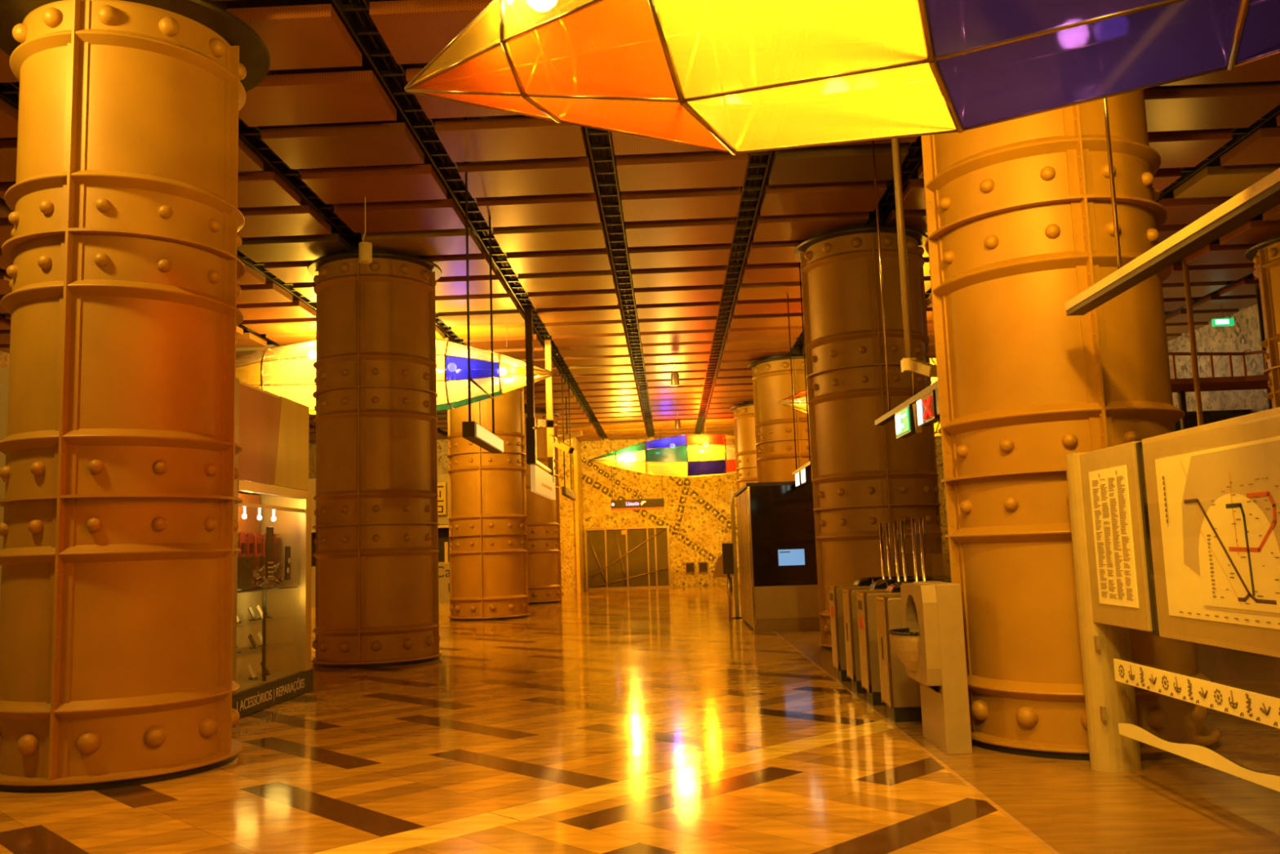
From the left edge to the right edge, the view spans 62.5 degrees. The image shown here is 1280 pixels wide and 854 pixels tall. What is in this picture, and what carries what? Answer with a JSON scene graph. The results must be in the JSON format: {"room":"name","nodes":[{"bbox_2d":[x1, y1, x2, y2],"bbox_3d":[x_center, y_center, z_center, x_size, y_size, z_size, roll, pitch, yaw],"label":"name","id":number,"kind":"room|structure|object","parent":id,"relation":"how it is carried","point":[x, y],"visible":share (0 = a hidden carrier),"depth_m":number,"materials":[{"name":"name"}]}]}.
{"room":"railway station","nodes":[
{"label":"railway station","id":0,"kind":"room"},
{"bbox_2d":[0,316,315,479],"bbox_3d":[-14.597,0.903,21.128,0.300,7.400,55.300,-2,-7,1],"label":"wall","id":1,"kind":"structure","parent":0,"point":[4,357],"depth_m":44.26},
{"bbox_2d":[436,434,585,594],"bbox_3d":[-5.923,3.949,45.937,6.550,6.600,4.180,-2,-7,1],"label":"wall","id":2,"kind":"structure","parent":0,"point":[566,505],"depth_m":43.93,"materials":[{"name":"tile"}]},
{"bbox_2d":[561,451,576,500],"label":"hanging sign","id":3,"kind":"object","parent":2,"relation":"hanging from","point":[568,493],"depth_m":28.99,"materials":[{"name":"metal"}]},
{"bbox_2d":[573,450,580,593],"bbox_3d":[-2.620,3.931,43.756,0.140,5.900,0.160,-2,-7,1],"label":"trim","id":4,"kind":"structure","parent":2,"relation":"attached to","point":[575,452],"depth_m":43.68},
{"bbox_2d":[0,584,1279,853],"bbox_3d":[-0.234,4.142,20.271,28.600,0.200,55.200,-2,-7,1],"label":"floor","id":5,"kind":"structure","parent":0,"point":[642,720],"depth_m":7.76,"materials":[{"name":"stone"}]},
{"bbox_2d":[0,0,270,792],"bbox_3d":[-4.464,-0.857,9.178,2.319,7.400,2.319,-8,-9,40],"label":"column","id":6,"kind":"structure","parent":5,"relation":"on","point":[120,448],"depth_m":8.43,"materials":[{"name":"metal"}]},
{"bbox_2d":[0,367,313,718],"bbox_3d":[-5.623,1.406,12.039,2.651,3.660,3.500,-2,-7,1],"label":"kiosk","id":7,"kind":"object","parent":5,"relation":"on","point":[272,430],"visible":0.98,"depth_m":13.05,"materials":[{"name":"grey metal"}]},
{"bbox_2d":[239,532,245,556],"bbox_3d":[-4.602,1.364,12.235,0.034,0.280,0.170,-2,-7,1],"label":"blister pack","id":8,"kind":"object","parent":7,"relation":"hanging from","point":[242,535],"visible":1,"depth_m":12.23},
{"bbox_2d":[241,506,247,519],"bbox_3d":[-4.561,0.986,12.158,0.056,0.150,0.056,-2,-7,1],"label":"spotlight","id":9,"kind":"object","parent":7,"relation":"attached to","point":[244,516],"visible":0.94,"depth_m":12.15,"materials":[{"name":"white"}]},
{"bbox_2d":[237,556,252,591],"bbox_3d":[-4.646,1.641,11.781,0.400,0.400,0.760,-2,-7,1],"label":"storage box","id":10,"kind":"object","parent":7,"relation":"on","point":[244,563],"visible":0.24,"depth_m":11.91,"materials":[{"name":"brown cardboard"}]},
{"bbox_2d":[247,532,253,556],"bbox_3d":[-4.595,1.392,12.474,0.034,0.280,0.170,-2,-7,1],"label":"blister pack","id":11,"kind":"object","parent":7,"relation":"hanging from","point":[250,535],"visible":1,"depth_m":12.47},
{"bbox_2d":[247,663,257,679],"bbox_3d":[-4.585,2.888,12.460,0.084,0.179,0.141,-2,-7,1],"label":"phone","id":12,"kind":"object","parent":7,"relation":"on","point":[249,667],"visible":1,"depth_m":12.44,"materials":[{"name":"beige plastic"}]},
{"bbox_2d":[247,605,257,620],"bbox_3d":[-4.608,2.213,12.540,0.084,0.179,0.141,-2,-7,1],"label":"phone","id":13,"kind":"object","parent":7,"relation":"on","point":[250,609],"visible":1,"depth_m":12.53,"materials":[{"name":"grey plastic"}]},
{"bbox_2d":[248,633,258,648],"bbox_3d":[-4.596,2.543,12.521,0.084,0.179,0.141,-2,-7,1],"label":"phone","id":14,"kind":"object","parent":7,"relation":"on","point":[251,637],"visible":1,"depth_m":12.50,"materials":[{"name":"grey plastic"}]},
{"bbox_2d":[255,533,261,556],"bbox_3d":[-4.587,1.420,12.712,0.034,0.280,0.170,-2,-7,1],"label":"blister pack","id":15,"kind":"object","parent":7,"relation":"hanging from","point":[258,535],"visible":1,"depth_m":12.70},
{"bbox_2d":[237,532,279,536],"bbox_3d":[-4.763,1.245,12.294,0.230,0.020,2.420,-2,-7,1],"label":"display shelf","id":16,"kind":"object","parent":7,"relation":"attached to","point":[237,532],"depth_m":13.10,"materials":[{"name":"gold metal"}]},
{"bbox_2d":[257,507,262,519],"bbox_3d":[-4.547,1.038,12.604,0.056,0.150,0.056,-2,-7,1],"label":"spotlight","id":17,"kind":"object","parent":7,"relation":"attached to","point":[259,517],"visible":0.93,"depth_m":12.59,"materials":[{"name":"white"}]},
{"bbox_2d":[256,604,262,619],"bbox_3d":[-4.600,2.242,12.788,0.084,0.179,0.141,-2,-7,1],"label":"phone","id":18,"kind":"object","parent":7,"relation":"on","point":[258,607],"visible":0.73,"depth_m":12.77,"materials":[{"name":"beige plastic"}]},
{"bbox_2d":[257,631,267,646],"bbox_3d":[-4.588,2.576,12.799,0.084,0.179,0.141,-2,-7,1],"label":"phone","id":19,"kind":"object","parent":7,"relation":"on","point":[259,634],"visible":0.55,"depth_m":12.78,"materials":[{"name":"beige plastic"}]},
{"bbox_2d":[262,533,266,556],"bbox_3d":[-4.580,1.448,12.950,0.034,0.280,0.170,-2,-7,1],"label":"blister pack","id":20,"kind":"object","parent":7,"relation":"hanging from","point":[264,534],"visible":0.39,"depth_m":12.89},
{"bbox_2d":[260,661,270,675],"bbox_3d":[-4.573,2.935,12.857,0.084,0.179,0.141,-2,-7,1],"label":"phone","id":21,"kind":"object","parent":7,"relation":"on","point":[267,670],"visible":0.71,"depth_m":12.85,"materials":[{"name":"grey plastic"}]},
{"bbox_2d":[237,586,297,593],"bbox_3d":[-4.620,1.900,12.213,0.470,0.012,2.420,-2,-7,1],"label":"display shelf","id":22,"kind":"object","parent":7,"relation":"attached to","point":[255,589],"depth_m":12.76,"materials":[{"name":"glass"}]},
{"bbox_2d":[252,563,284,587],"bbox_3d":[-4.640,1.812,12.837,0.370,0.305,0.887,-2,-7,1],"label":"trinkets","id":23,"kind":"object","parent":7,"relation":"on","point":[256,578],"visible":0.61,"depth_m":13.04,"materials":[{"name":"gold metal"}]},
{"bbox_2d":[266,606,272,617],"bbox_3d":[-4.594,2.266,12.986,0.084,0.179,0.141,-2,-7,1],"label":"phone","id":24,"kind":"object","parent":7,"relation":"on","point":[268,613],"visible":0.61,"depth_m":12.99,"materials":[{"name":"grey plastic"}]},
{"bbox_2d":[266,526,273,578],"bbox_3d":[-4.446,1.510,12.667,0.024,0.620,0.200,-2,-7,1],"label":"phone case","id":25,"kind":"object","parent":7,"relation":"hanging from","point":[269,530],"visible":1,"depth_m":12.64,"materials":[{"name":"grey plastic"}]},
{"bbox_2d":[271,509,275,520],"bbox_3d":[-4.534,1.090,13.051,0.056,0.150,0.056,-2,-7,1],"label":"spotlight","id":26,"kind":"object","parent":7,"relation":"attached to","point":[273,518],"visible":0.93,"depth_m":13.04,"materials":[{"name":"white"}]},
{"bbox_2d":[273,533,275,555],"bbox_3d":[-4.573,1.476,13.188,0.034,0.280,0.170,-2,-7,1],"label":"blister pack","id":27,"kind":"object","parent":7,"relation":"hanging from","point":[274,535],"visible":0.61,"depth_m":13.23},
{"bbox_2d":[284,546,290,580],"bbox_3d":[-4.424,1.709,13.247,0.024,0.420,0.160,-2,-7,1],"label":"phone case","id":28,"kind":"object","parent":7,"relation":"hanging from","point":[287,548],"visible":1,"depth_m":13.22,"materials":[{"name":"grey plastic"}]},
{"bbox_2d":[306,217,442,667],"bbox_3d":[-4.404,0.140,17.611,2.219,7.400,2.219,-7,-8,37],"label":"column","id":29,"kind":"structure","parent":5,"relation":"on","point":[376,540],"depth_m":16.83,"materials":[{"name":"metal"}]},
{"bbox_2d":[308,474,449,618],"bbox_3d":[-7.656,3.650,32.274,6.400,4.100,2.720,-2,-7,1],"label":"kiosk","id":30,"kind":"object","parent":5,"relation":"on","point":[443,526],"visible":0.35,"depth_m":31.05,"materials":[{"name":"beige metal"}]},
{"bbox_2d":[311,603,449,618],"bbox_3d":[-7.622,5.405,31.030,6.300,0.320,0.580,-2,-7,1],"label":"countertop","id":31,"kind":"structure","parent":30,"relation":"on","point":[444,609],"depth_m":30.70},
{"bbox_2d":[311,561,449,607],"bbox_3d":[-7.647,4.657,31.169,6.200,1.200,0.480,-2,-7,1],"label":"countertop","id":32,"kind":"structure","parent":30,"relation":"on","point":[443,592],"depth_m":30.91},
{"bbox_2d":[437,482,446,515],"bbox_3d":[-5.954,2.106,31.000,0.500,0.950,0.090,-2,-7,1],"label":"vertical sign","id":33,"kind":"object","parent":30,"relation":"attached to","point":[442,487],"visible":0.44,"depth_m":30.96,"materials":[{"name":"grey"}]},
{"bbox_2d":[443,343,529,620],"bbox_3d":[-4.156,1.439,28.653,2.299,7.400,2.299,2,-8,-30],"label":"column","id":34,"kind":"structure","parent":5,"relation":"on","point":[487,536],"depth_m":27.79,"materials":[{"name":"metal"}]},
{"bbox_2d":[524,403,562,604],"bbox_3d":[-3.881,2.406,36.901,2.299,7.400,2.299,2,-8,-30],"label":"column","id":35,"kind":"structure","parent":5,"relation":"on","point":[543,513],"depth_m":36.00,"materials":[{"name":"metal"}]},
{"bbox_2d":[584,525,671,590],"bbox_3d":[-0.559,5.895,47.574,3.840,2.760,0.160,-2,-7,1],"label":"door","id":36,"kind":"structure","parent":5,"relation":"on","point":[626,557],"depth_m":47.59,"materials":[{"name":"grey metal"}]},
{"bbox_2d":[712,553,732,591],"bbox_3d":[3.108,5.503,39.957,0.720,1.500,0.240,-2,-7,1],"label":"kiosk","id":37,"kind":"object","parent":5,"relation":"on","point":[718,571],"visible":0.61,"depth_m":39.85,"materials":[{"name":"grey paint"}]},
{"bbox_2d":[721,542,733,619],"bbox_3d":[2.049,3.559,24.301,0.240,1.750,0.200,-2,-7,1],"label":"card reader","id":38,"kind":"object","parent":5,"relation":"on","point":[727,548],"visible":1,"depth_m":24.26,"materials":[{"name":"metal"}]},
{"bbox_2d":[729,490,742,617],"bbox_3d":[2.248,3.013,25.064,0.280,3.000,0.280,-2,-7,1],"label":"steel post","id":39,"kind":"object","parent":5,"relation":"on","point":[731,492],"visible":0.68,"depth_m":25.01,"materials":[{"name":"silver metal"}]},
{"bbox_2d":[730,401,757,490],"bbox_3d":[4.410,2.099,36.691,2.259,7.400,2.259,0,-7,-15],"label":"column","id":40,"kind":"structure","parent":5,"relation":"on","point":[744,413],"depth_m":36.28,"materials":[{"name":"metal"}]},
{"bbox_2d":[733,480,820,631],"bbox_3d":[2.958,2.751,22.636,1.500,2.900,4.040,-2,-7,1],"label":"kiosk","id":41,"kind":"object","parent":5,"relation":"on","point":[777,551],"visible":0.88,"depth_m":20.68,"materials":[{"name":"metal"}]},
{"bbox_2d":[748,333,812,482],"bbox_3d":[4.157,1.097,28.154,2.259,7.400,2.259,0,-7,-15],"label":"column","id":42,"kind":"structure","parent":5,"relation":"on","point":[771,375],"depth_m":27.53,"materials":[{"name":"metal"}]},
{"bbox_2d":[794,180,943,650],"bbox_3d":[3.761,-0.190,17.176,2.199,7.400,2.199,-8,-9,40],"label":"column","id":43,"kind":"structure","parent":5,"relation":"on","point":[864,477],"depth_m":16.48,"materials":[{"name":"metal"}]},
{"bbox_2d":[879,523,892,578],"bbox_3d":[3.112,2.055,12.379,0.540,1.860,0.100,-2,-7,1],"label":"poles","id":44,"kind":"object","parent":5,"relation":"on","point":[880,524],"visible":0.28,"depth_m":12.44,"materials":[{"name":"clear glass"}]},
{"bbox_2d":[828,573,947,681],"bbox_3d":[3.099,2.434,12.848,1.498,1.220,0.416,-2,-7,1],"label":"gate","id":45,"kind":"object","parent":5,"relation":"on","point":[836,602],"visible":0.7,"depth_m":12.72,"materials":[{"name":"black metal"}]},
{"bbox_2d":[853,573,947,586],"bbox_3d":[3.209,1.873,12.911,1.145,0.100,0.320,-2,-7,1],"label":"hood","id":46,"kind":"object","parent":45,"relation":"attached to","point":[865,580],"depth_m":12.76,"materials":[{"name":"black metal"}]},
{"bbox_2d":[842,576,951,693],"bbox_3d":[3.069,2.311,11.806,1.496,1.220,0.416,-2,-7,1],"label":"gate","id":47,"kind":"object","parent":5,"relation":"on","point":[851,627],"visible":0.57,"depth_m":11.68,"materials":[{"name":"black metal"}]},
{"bbox_2d":[869,576,951,589],"bbox_3d":[3.179,1.751,11.868,1.145,0.100,0.320,-2,-7,1],"label":"hood","id":48,"kind":"object","parent":47,"relation":"attached to","point":[882,584],"depth_m":11.72,"materials":[{"name":"black"}]},
{"bbox_2d":[875,595,922,722],"bbox_3d":[2.811,2.088,9.845,1.096,1.220,0.416,-2,-7,1],"label":"gate","id":49,"kind":"object","parent":5,"relation":"on","point":[900,693],"visible":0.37,"depth_m":9.66,"materials":[{"name":"black metal"}]},
{"bbox_2d":[893,520,907,581],"bbox_3d":[3.043,1.940,11.387,0.540,1.860,0.100,-2,-7,1],"label":"poles","id":50,"kind":"object","parent":5,"relation":"on","point":[896,548],"visible":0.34,"depth_m":11.45,"materials":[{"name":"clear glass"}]},
{"bbox_2d":[856,579,951,705],"bbox_3d":[3.041,2.203,10.883,1.498,1.220,0.416,-2,-7,1],"label":"gate","id":51,"kind":"object","parent":5,"relation":"on","point":[866,601],"visible":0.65,"depth_m":10.74,"materials":[{"name":"black metal"}]},
{"bbox_2d":[885,579,951,592],"bbox_3d":[3.151,1.642,10.945,1.145,0.100,0.320,-2,-7,1],"label":"hood","id":52,"kind":"object","parent":51,"relation":"attached to","point":[895,587],"depth_m":10.86,"materials":[{"name":"black"}]},
{"bbox_2d":[911,517,926,581],"bbox_3d":[2.983,1.825,10.395,0.540,1.860,0.100,-2,-7,1],"label":"gate leaf","id":53,"kind":"object","parent":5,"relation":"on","point":[921,523],"visible":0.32,"depth_m":10.46,"materials":[{"name":"clear glass"}]},
{"bbox_2d":[888,580,972,754],"bbox_3d":[2.285,1.915,8.531,0.499,1.290,0.780,-2,-7,1],"label":"pedestal","id":54,"kind":"object","parent":5,"relation":"on","point":[930,644],"visible":1,"depth_m":8.19,"materials":[{"name":"grey paint"}]},
{"bbox_2d":[920,88,1220,759],"bbox_3d":[3.474,-1.146,9.017,2.424,7.400,2.424,-2,-7,1],"label":"column","id":55,"kind":"structure","parent":5,"relation":"on","point":[1020,220],"depth_m":8.22,"materials":[{"name":"metal"}]},
{"bbox_2d":[1065,406,1279,791],"bbox_3d":[3.237,1.036,5.343,0.340,2.220,4.650,-2,-7,1],"label":"board","id":56,"kind":"object","parent":5,"relation":"on","point":[1175,535],"visible":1,"depth_m":6.17,"materials":[{"name":"metal"}]},
{"bbox_2d":[1091,470,1133,599],"bbox_3d":[3.150,0.720,7.035,0.002,0.838,0.519,-2,-7,1],"label":"print","id":57,"kind":"object","parent":56,"relation":"attached to","point":[1114,553],"depth_m":7.03,"materials":[{"name":"brown"}]},
{"bbox_2d":[1118,664,1279,725],"bbox_3d":[3.130,1.407,5.177,0.015,0.127,3.699,-2,-7,1],"label":"print","id":58,"kind":"object","parent":56,"relation":"attached to","point":[1256,707],"depth_m":5.87,"materials":[{"name":"white"}]},
{"bbox_2d":[1162,475,1279,624],"bbox_3d":[3.094,0.573,5.251,0.001,0.797,1.978,-2,-7,1],"label":"print","id":59,"kind":"object","parent":56,"relation":"attached to","point":[1162,476],"depth_m":5.56},
{"bbox_2d":[1182,259,1204,426],"bbox_3d":[10.349,0.194,19.413,0.220,6.720,0.220,-2,-7,1],"label":"steel pole","id":60,"kind":"object","parent":5,"relation":"on","point":[1185,267],"visible":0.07,"depth_m":19.59,"materials":[{"name":"metal"}]},
{"bbox_2d":[1168,349,1269,430],"bbox_3d":[11.592,1.028,19.717,4.290,5.050,1.929,-2,-7,1],"label":"footbridge","id":61,"kind":"object","parent":5,"relation":"on","point":[1180,386],"visible":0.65,"depth_m":19.78,"materials":[{"name":"metal"}]},
{"bbox_2d":[1244,203,1279,408],"bbox_3d":[11.802,-0.375,17.926,2.159,7.400,2.159,-1,-7,-4],"label":"column","id":62,"kind":"structure","parent":5,"relation":"on","point":[1265,255],"depth_m":18.08,"materials":[{"name":"metal"}]},
{"bbox_2d":[1255,288,1272,408],"bbox_3d":[13.024,0.365,21.631,0.220,6.720,0.220,-2,-7,1],"label":"steel pole","id":63,"kind":"object","parent":5,"relation":"on","point":[1258,291],"visible":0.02,"depth_m":21.89,"materials":[{"name":"brown metal"}]},
{"bbox_2d":[0,0,1279,444],"bbox_3d":[-0.466,-2.599,20.989,28.200,0.125,52.680,-2,-7,1],"label":"ceiling","id":64,"kind":"structure","parent":0,"point":[678,240],"depth_m":15.79,"materials":[{"name":"brown wood"}]},
{"bbox_2d":[0,81,442,392],"bbox_3d":[-6.486,-2.531,21.129,0.300,0.170,54.980,-2,-7,1],"label":"trim","id":65,"kind":"structure","parent":64,"relation":"attached to","point":[9,91],"depth_m":18.12,"materials":[{"name":"black metal"}]},
{"bbox_2d":[0,182,448,434],"bbox_3d":[-8.553,-2.455,21.182,0.300,0.170,54.980,-2,-7,1],"label":"trim","id":66,"kind":"structure","parent":64,"relation":"attached to","point":[262,335],"depth_m":24.48,"materials":[{"name":"black metal"}]},
{"bbox_2d":[238,116,479,359],"bbox_3d":[-4.418,-2.608,21.077,0.300,0.170,54.980,-2,-7,1],"label":"trim","id":67,"kind":"structure","parent":64,"relation":"attached to","point":[251,136],"depth_m":14.55,"materials":[{"name":"black metal"}]},
{"bbox_2d":[332,0,607,439],"bbox_3d":[-2.350,-2.685,21.025,0.300,0.170,54.980,-2,-7,1],"label":"cable tray","id":68,"kind":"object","parent":64,"relation":"attached to","point":[345,10],"depth_m":13.40,"materials":[{"name":"black metal"}]},
{"bbox_2d":[560,357,564,442],"label":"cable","id":69,"kind":"object","parent":64,"relation":"hanging from","point":[561,357],"depth_m":28.65,"materials":[{"name":"metal"}]},
{"bbox_2d":[567,366,570,445],"label":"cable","id":70,"kind":"object","parent":64,"relation":"hanging from","point":[567,366],"depth_m":30.53,"materials":[{"name":"metal"}]},
{"bbox_2d":[584,126,654,438],"bbox_3d":[-0.282,-2.761,20.972,0.300,0.170,54.980,-2,-7,1],"label":"cable tray","id":71,"kind":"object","parent":64,"relation":"attached to","point":[648,415],"depth_m":18.14,"materials":[{"name":"black metal"}]},
{"bbox_2d":[786,262,811,488],"bbox_3d":[2.959,-0.994,19.722,0.112,4.150,2.700,-2,-7,1],"label":"hanging sign","id":72,"kind":"object","parent":64,"relation":"hanging from","point":[802,475],"visible":0.83,"depth_m":18.99,"materials":[{"name":"metal"}]},
{"bbox_2d":[871,137,940,438],"bbox_3d":[2.697,-1.986,11.057,0.124,4.200,3.150,-2,-7,1],"label":"hanging sign","id":73,"kind":"object","parent":64,"relation":"hanging from","point":[922,409],"visible":0.79,"depth_m":10.72,"materials":[{"name":"metal"}]},
{"bbox_2d":[891,137,937,377],"bbox_3d":[2.645,-2.296,10.463,0.159,3.721,0.502,0,-7,-17],"label":"pole","id":74,"kind":"object","parent":64,"relation":"hanging from","point":[908,363],"visible":0.81,"depth_m":10.49,"materials":[{"name":"brown metal"}]},
{"bbox_2d":[1064,97,1279,315],"bbox_3d":[3.027,-2.939,5.403,0.128,3.700,5.020,-2,-7,1],"label":"hanging light fixture","id":75,"kind":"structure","parent":64,"relation":"hanging from","point":[1264,194],"depth_m":6.11,"materials":[{"name":"metal"}]},
{"bbox_2d":[1211,288,1234,326],"bbox_3d":[12.955,-2.785,23.509,0.440,1.080,0.110,-2,-7,1],"label":"exit sign","id":76,"kind":"object","parent":64,"relation":"hanging from","point":[1215,322],"visible":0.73,"depth_m":23.41,"materials":[{"name":"green plastic"}]},
{"bbox_2d":[0,0,1279,431],"bbox_3d":[-0.488,-3.346,21.208,28.800,0.100,55.300,-2,-7,1],"label":"ceiling slab","id":77,"kind":"structure","parent":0,"point":[366,65],"depth_m":15.67,"materials":[{"name":"black metal"}]},
{"bbox_2d":[235,340,315,414],"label":"lantern","id":78,"kind":"object","parent":77,"relation":"hanging from","point":[251,374],"depth_m":22.54,"materials":[{"name":"gold metal"}]},
{"bbox_2d":[358,166,372,263],"bbox_3d":[-3.800,-3.111,14.580,0.180,1.700,0.180,-2,-7,1],"label":"speaker","id":79,"kind":"object","parent":77,"relation":"hanging from","point":[365,248],"visible":0.98,"depth_m":14.43},
{"bbox_2d":[435,324,526,411],"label":"lantern","id":80,"kind":"object","parent":77,"relation":"hanging from","point":[455,368],"depth_m":22.54,"materials":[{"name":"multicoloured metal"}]},
{"bbox_2d":[462,117,503,453],"bbox_3d":[-2.194,-1.861,14.663,0.172,4.270,2.250,-2,-7,1],"label":"hanging light","id":81,"kind":"object","parent":77,"relation":"hanging from","point":[472,431],"visible":0.91,"depth_m":13.79,"materials":[{"name":"metal"}]},
{"bbox_2d":[553,378,582,444],"bbox_3d":[-2.367,-0.594,33.885,0.999,2.236,0.200,-2,-7,1],"label":"light","id":82,"kind":"object","parent":77,"relation":"hanging from","point":[577,433],"visible":0.59,"depth_m":33.69,"materials":[{"name":"metal"}]},
{"bbox_2d":[609,427,664,510],"bbox_3d":[-0.158,1.343,43.161,2.160,4.070,0.200,-2,-7,1],"label":"destination sign","id":83,"kind":"object","parent":77,"relation":"hanging from","point":[637,504],"visible":1,"depth_m":42.85,"materials":[{"name":"black metal"}]},
{"bbox_2d":[588,402,736,478],"bbox_3d":[1.863,0.482,41.188,7.809,2.961,1.931,-2,-7,1],"label":"lantern","id":84,"kind":"object","parent":77,"relation":"hanging from","point":[685,455],"visible":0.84,"depth_m":40.45,"materials":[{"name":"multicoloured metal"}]},
{"bbox_2d":[671,364,679,386],"bbox_3d":[0.923,-1.798,28.388,0.225,1.380,0.225,-2,-7,1],"label":"speaker","id":85,"kind":"object","parent":77,"relation":"hanging from","point":[674,376],"visible":0.94,"depth_m":28.23},
{"bbox_2d":[674,411,680,429],"bbox_3d":[1.347,-0.627,38.311,0.216,1.400,0.216,-2,-7,1],"label":"speaker","id":86,"kind":"object","parent":77,"relation":"hanging from","point":[677,422],"visible":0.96,"depth_m":38.16},
{"bbox_2d":[777,389,808,413],"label":"lantern","id":87,"kind":"object","parent":77,"relation":"hanging from","point":[799,402],"depth_m":23.00,"materials":[{"name":"orange glass"}]},
{"bbox_2d":[404,0,1279,155],"bbox_3d":[2.089,-3.472,5.289,8.009,3.566,1.965,-5,-7,24],"label":"lantern","id":88,"kind":"object","parent":77,"relation":"hanging from","point":[733,77],"visible":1,"depth_m":5.29,"materials":[{"name":"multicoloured glass"}]},
{"bbox_2d":[929,357,936,364],"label":"lantern","id":89,"kind":"object","parent":77,"relation":"hanging from","point":[932,360],"depth_m":22.96,"materials":[{"name":"glass"}]},
{"bbox_2d":[933,420,941,436],"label":"lantern","id":90,"kind":"object","parent":77,"relation":"hanging from","point":[936,425],"depth_m":22.79,"materials":[{"name":"glass"}]},
{"bbox_2d":[442,422,951,590],"bbox_3d":[0.449,3.582,48.068,28.200,7.400,0.300,-2,-7,1],"label":"wall","id":91,"kind":"structure","parent":0,"point":[696,511],"depth_m":47.88,"materials":[{"name":"beige stone"}]},
{"bbox_2d":[0,267,302,395],"bbox_3d":[-10.621,-2.378,21.234,0.300,0.170,54.980,-2,-7,1],"label":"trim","id":92,"kind":"structure","parent":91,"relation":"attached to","point":[300,393],"depth_m":31.32,"materials":[{"name":"black metal"}]},
{"bbox_2d":[0,313,310,424],"bbox_3d":[-12.689,-2.301,21.287,0.300,0.170,54.980,-2,-7,1],"label":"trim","id":93,"kind":"structure","parent":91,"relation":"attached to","point":[3,315],"depth_m":21.19,"materials":[{"name":"black metal"}]},
{"bbox_2d":[524,301,555,499],"bbox_3d":[-2.217,-0.430,23.763,0.180,3.950,4.050,-2,-7,1],"label":"sign frame","id":94,"kind":"object","parent":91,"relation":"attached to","point":[542,482],"visible":0.94,"depth_m":21.99,"materials":[{"name":"metal"}]},
{"bbox_2d":[533,418,554,429],"bbox_3d":[-1.989,-0.069,21.428,0.340,0.237,0.508,2,-8,-27],"label":"security camera","id":95,"kind":"object","parent":94,"relation":"attached to","point":[540,423],"visible":1,"depth_m":21.30,"materials":[{"name":"grey plastic"}]},
{"bbox_2d":[546,420,553,426],"bbox_3d":[-1.810,-0.065,21.253,0.130,0.120,0.020,2,1,-27],"label":"hood","id":96,"kind":"object","parent":95,"relation":"attached to","point":[549,423],"depth_m":21.24,"materials":[{"name":"grey plastic"}]},
{"bbox_2d":[549,433,573,453],"bbox_3d":[-1.859,0.386,24.901,0.501,0.493,0.387,-7,-8,34],"label":"security camera","id":97,"kind":"object","parent":94,"relation":"attached to","point":[558,444],"visible":1,"depth_m":24.90,"materials":[{"name":"grey plastic"}]},
{"bbox_2d":[568,448,573,453],"bbox_3d":[-1.617,0.555,24.844,0.020,0.120,0.130,25,9,34],"label":"hood","id":98,"kind":"object","parent":97,"relation":"attached to","point":[571,450],"depth_m":24.83,"materials":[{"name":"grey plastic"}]},
{"bbox_2d":[685,562,694,573],"bbox_3d":[2.257,6.319,47.454,0.400,0.460,0.155,-2,-7,1],"label":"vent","id":99,"kind":"object","parent":91,"relation":"attached to","point":[690,566],"visible":1,"depth_m":47.38,"materials":[{"name":"brown metal"}]},
{"bbox_2d":[698,561,707,572],"bbox_3d":[2.836,6.297,47.439,0.400,0.460,0.155,-2,-7,1],"label":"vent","id":100,"kind":"object","parent":91,"relation":"attached to","point":[703,566],"visible":1,"depth_m":47.36,"materials":[{"name":"metal"}]},
{"bbox_2d":[693,151,772,434],"bbox_3d":[1.786,-2.838,20.920,0.300,0.170,54.980,-2,-7,1],"label":"cable tray","id":101,"kind":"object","parent":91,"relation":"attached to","point":[768,153],"depth_m":19.29,"materials":[{"name":"black metal"}]},
{"bbox_2d":[792,136,922,349],"bbox_3d":[3.854,-2.914,20.867,0.300,0.170,54.980,-2,-7,1],"label":"trim","id":102,"kind":"structure","parent":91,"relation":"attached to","point":[914,161],"depth_m":15.17,"materials":[{"name":"black metal"}]},
{"bbox_2d":[924,287,931,300],"bbox_3d":[5.922,-2.991,20.815,0.300,0.170,54.980,-2,-7,1],"label":"trim","id":103,"kind":"structure","parent":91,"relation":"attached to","point":[928,292],"depth_m":22.18,"materials":[{"name":"black metal"}]},
{"bbox_2d":[1164,272,1253,315],"bbox_3d":[12.126,-3.221,20.658,0.300,0.170,54.980,-2,-7,1],"label":"trim","id":104,"kind":"structure","parent":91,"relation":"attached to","point":[1228,282],"depth_m":22.92,"materials":[{"name":"black metal"}]},
{"bbox_2d":[1154,80,1279,201],"bbox_3d":[7.990,-3.068,20.763,0.300,0.170,54.980,-2,-7,1],"label":"trim","id":105,"kind":"structure","parent":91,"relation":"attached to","point":[1238,134],"depth_m":14.22,"materials":[{"name":"black metal"}]},
{"bbox_2d":[1174,408,1250,431],"bbox_3d":[11.472,1.865,23.767,4.780,4.350,0.300,-2,-7,1],"label":"wall","id":106,"kind":"structure","parent":0,"point":[1209,416],"depth_m":23.82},
{"bbox_2d":[1164,273,1268,413],"bbox_3d":[13.875,-0.151,20.407,0.300,7.400,55.300,-2,-7,1],"label":"wall","id":107,"kind":"structure","parent":0,"point":[1244,335],"depth_m":24.83,"materials":[{"name":"grey stone"}]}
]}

